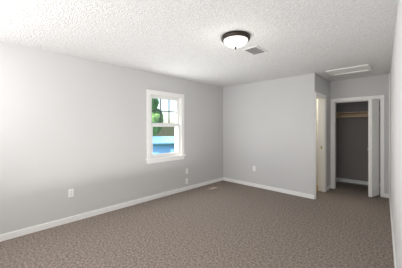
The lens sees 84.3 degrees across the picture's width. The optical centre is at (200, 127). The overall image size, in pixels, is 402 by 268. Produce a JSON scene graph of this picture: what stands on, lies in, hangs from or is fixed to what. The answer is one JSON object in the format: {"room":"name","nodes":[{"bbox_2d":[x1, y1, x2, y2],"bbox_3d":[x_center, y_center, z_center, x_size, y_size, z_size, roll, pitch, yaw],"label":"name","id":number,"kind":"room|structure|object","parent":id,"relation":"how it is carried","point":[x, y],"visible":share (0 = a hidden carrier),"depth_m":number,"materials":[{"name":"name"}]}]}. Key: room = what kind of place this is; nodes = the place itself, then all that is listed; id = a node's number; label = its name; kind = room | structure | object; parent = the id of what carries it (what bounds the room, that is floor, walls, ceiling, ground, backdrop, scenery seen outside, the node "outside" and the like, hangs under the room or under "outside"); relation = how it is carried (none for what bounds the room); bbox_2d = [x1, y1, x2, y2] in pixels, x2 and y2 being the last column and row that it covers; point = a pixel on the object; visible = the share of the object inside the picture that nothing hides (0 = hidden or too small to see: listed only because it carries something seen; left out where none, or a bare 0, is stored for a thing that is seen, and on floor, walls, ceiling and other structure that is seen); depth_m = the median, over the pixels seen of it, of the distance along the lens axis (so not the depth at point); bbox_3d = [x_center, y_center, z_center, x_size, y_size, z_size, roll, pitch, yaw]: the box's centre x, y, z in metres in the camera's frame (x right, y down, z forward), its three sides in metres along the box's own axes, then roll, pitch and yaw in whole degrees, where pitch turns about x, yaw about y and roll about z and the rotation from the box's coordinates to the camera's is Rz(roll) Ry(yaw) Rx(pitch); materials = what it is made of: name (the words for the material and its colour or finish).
{"room":"empty bedroom","nodes":[
{"label":"empty bedroom","id":0,"kind":"room"},
{"bbox_2d":[0,41,222,234],"bbox_3d":[-1.306,0.167,4.028,0.200,2.440,5.470,0,0,44],"label":"wall","id":1,"kind":"structure","parent":0,"point":[78,125],"depth_m":3.38,"materials":[{"name":"paint"}]},
{"bbox_2d":[68,189,73,196],"bbox_3d":[-1.905,0.961,3.255,0.010,0.115,0.070,0,0,44],"label":"electrical outlet","id":2,"kind":"object","parent":1,"relation":"attached to","point":[70,192],"visible":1,"depth_m":3.25,"materials":[{"name":"white plastic"}]},
{"bbox_2d":[0,177,222,241],"bbox_3d":[-1.235,1.347,3.946,0.017,0.080,5.250,0,0,44],"label":"baseboard","id":3,"kind":"structure","parent":1,"relation":"attached to","point":[18,233],"depth_m":3.45,"materials":[{"name":"white wood"}]},
{"bbox_2d":[146,89,185,163],"bbox_3d":[-0.754,-0.015,4.566,0.250,1.405,0.975,0,0,44],"label":"window","id":4,"kind":"structure","parent":1,"relation":"in","point":[178,153],"depth_m":4.54,"materials":[{"name":"white"}]},
{"bbox_2d":[0,180,393,267],"bbox_3d":[0.805,1.437,3.266,4.300,0.100,7.300,0,0,44],"label":"floor","id":5,"kind":"structure","parent":0,"point":[223,224],"depth_m":2.88,"materials":[{"name":"brown carpet"}]},
{"bbox_2d":[0,0,398,86],"bbox_3d":[0.805,-1.103,3.266,4.300,0.100,7.300,0,0,44],"label":"ceiling","id":6,"kind":"structure","parent":0,"point":[180,39],"depth_m":2.51,"materials":[{"name":"white paint"}]},
{"bbox_2d":[221,30,249,49],"bbox_3d":[0.402,-0.977,2.572,0.335,0.152,0.335,0,0,44],"label":"ceiling light fixture","id":7,"kind":"object","parent":6,"relation":"attached to","point":[235,39],"visible":1,"depth_m":2.47,"materials":[{"name":"white glass"}]},
{"bbox_2d":[242,46,267,54],"bbox_3d":[0.739,-1.045,3.039,0.220,0.017,0.300,0,0,44],"label":"ceiling vent","id":8,"kind":"object","parent":6,"relation":"in","point":[255,50],"visible":0.98,"depth_m":3.02,"materials":[{"name":"white metal"}]},
{"bbox_2d":[326,64,371,75],"bbox_3d":[2.713,-1.045,4.081,0.640,0.016,0.480,0,0,44],"label":"attic hatch","id":9,"kind":"object","parent":6,"relation":"attached to","point":[353,69],"visible":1,"depth_m":4.08,"materials":[{"name":"white wood"}]},
{"bbox_2d":[223,73,314,198],"bbox_3d":[1.407,0.167,5.088,2.240,2.440,0.060,0,0,44],"label":"wall","id":10,"kind":"structure","parent":0,"point":[269,129],"depth_m":4.89,"materials":[{"name":"paint"}]},
{"bbox_2d":[223,177,313,198],"bbox_3d":[1.392,1.347,5.051,2.210,0.080,0.014,0,0,44],"label":"baseboard","id":11,"kind":"structure","parent":10,"relation":"attached to","point":[300,194],"depth_m":4.87,"materials":[{"name":"white wood"}]},
{"bbox_2d":[315,74,329,186],"bbox_3d":[2.552,0.167,4.750,0.120,2.440,1.040,0,0,44],"label":"wall","id":12,"kind":"structure","parent":0,"point":[322,85],"depth_m":4.93,"materials":[{"name":"paint"}]},
{"bbox_2d":[315,92,325,198],"bbox_3d":[2.410,0.347,4.602,0.152,2.080,0.730,0,0,44],"label":"door frame","id":13,"kind":"structure","parent":12,"relation":"attached to","point":[320,97],"depth_m":4.80,"materials":[{"name":"white wood"}]},
{"bbox_2d":[336,101,367,181],"bbox_3d":[3.980,0.167,5.472,1.656,2.440,0.080,0,0,44],"label":"wall","id":14,"kind":"structure","parent":0,"point":[352,148],"depth_m":5.57,"materials":[{"name":"paint"}]},
{"bbox_2d":[336,177,367,184],"bbox_3d":[3.946,1.347,5.437,1.496,0.080,0.017,0,0,44],"label":"baseboard","id":15,"kind":"structure","parent":14,"relation":"attached to","point":[352,181],"depth_m":5.56,"materials":[{"name":"white wood"}]},
{"bbox_2d":[336,111,367,117],"bbox_3d":[3.841,-0.282,5.327,1.496,0.178,0.320,0,0,44],"label":"shelf","id":16,"kind":"object","parent":14,"relation":"attached to","point":[350,114],"visible":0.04,"depth_m":5.46,"materials":[{"name":"brown wood"}]},
{"bbox_2d":[316,74,388,193],"bbox_3d":[2.822,0.167,5.286,3.066,2.440,0.132,0,0,44],"label":"wall","id":17,"kind":"structure","parent":0,"point":[366,86],"depth_m":4.59,"materials":[{"name":"paint"}]},
{"bbox_2d":[330,95,383,196],"bbox_3d":[3.341,0.369,4.784,0.950,2.035,0.136,0,0,44],"label":"trim","id":18,"kind":"structure","parent":17,"relation":"attached to","point":[333,102],"depth_m":4.89,"materials":[{"name":"white wood"}]},
{"bbox_2d":[368,99,379,196],"bbox_3d":[3.454,0.408,4.455,0.178,1.918,0.303,0,0,44],"label":"bifold door","id":19,"kind":"structure","parent":17,"relation":"in","point":[373,148],"depth_m":4.39,"materials":[{"name":"white wood"}]},
{"bbox_2d":[390,0,401,267],"bbox_3d":[1.744,0.167,1.851,0.150,2.440,6.369,0,0,39],"label":"wall","id":20,"kind":"structure","parent":0,"point":[396,135],"depth_m":1.98,"materials":[{"name":"paint"}]},
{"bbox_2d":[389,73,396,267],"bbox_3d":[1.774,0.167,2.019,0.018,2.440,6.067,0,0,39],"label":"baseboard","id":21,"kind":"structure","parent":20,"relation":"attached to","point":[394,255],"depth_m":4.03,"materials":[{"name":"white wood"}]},
{"label":"outside","id":22,"kind":"structure","parent":0,"visible":0},
{"bbox_3d":[-13.873,1.812,19.820,39.790,0.050,50.000,0,0,44],"label":"grass","id":23,"kind":"structure","parent":22,"visible":0},
{"bbox_2d":[152,112,163,135],"bbox_3d":[-3.232,0.346,14.111,2.055,2.881,2.257,0,0,44],"label":"tree","id":24,"kind":"object","parent":23,"relation":"on","point":[157,117],"depth_m":13.73,"materials":[{"name":"green plant"}]},
{"bbox_2d":[152,98,163,116],"bbox_3d":[-5.180,-0.811,18.644,3.391,5.196,3.522,0,0,44],"label":"tree","id":25,"kind":"object","parent":23,"relation":"on","point":[154,105],"depth_m":18.04,"materials":[{"name":"green plant"}]},
{"bbox_2d":[153,136,174,153],"bbox_3d":[-1.869,1.167,9.934,5.360,1.340,5.360,0,0,44],"label":"pool","id":26,"kind":"object","parent":23,"relation":"on","point":[160,141],"depth_m":7.46,"materials":[{"name":"blue liquid"}]},
{"bbox_2d":[156,127,174,135],"bbox_3d":[-10.965,0.837,19.777,0.040,1.900,29.970,0,0,44],"label":"fence","id":27,"kind":"object","parent":23,"relation":"on","point":[170,130],"depth_m":26.92,"materials":[{"name":"beige wood"}]}
]}

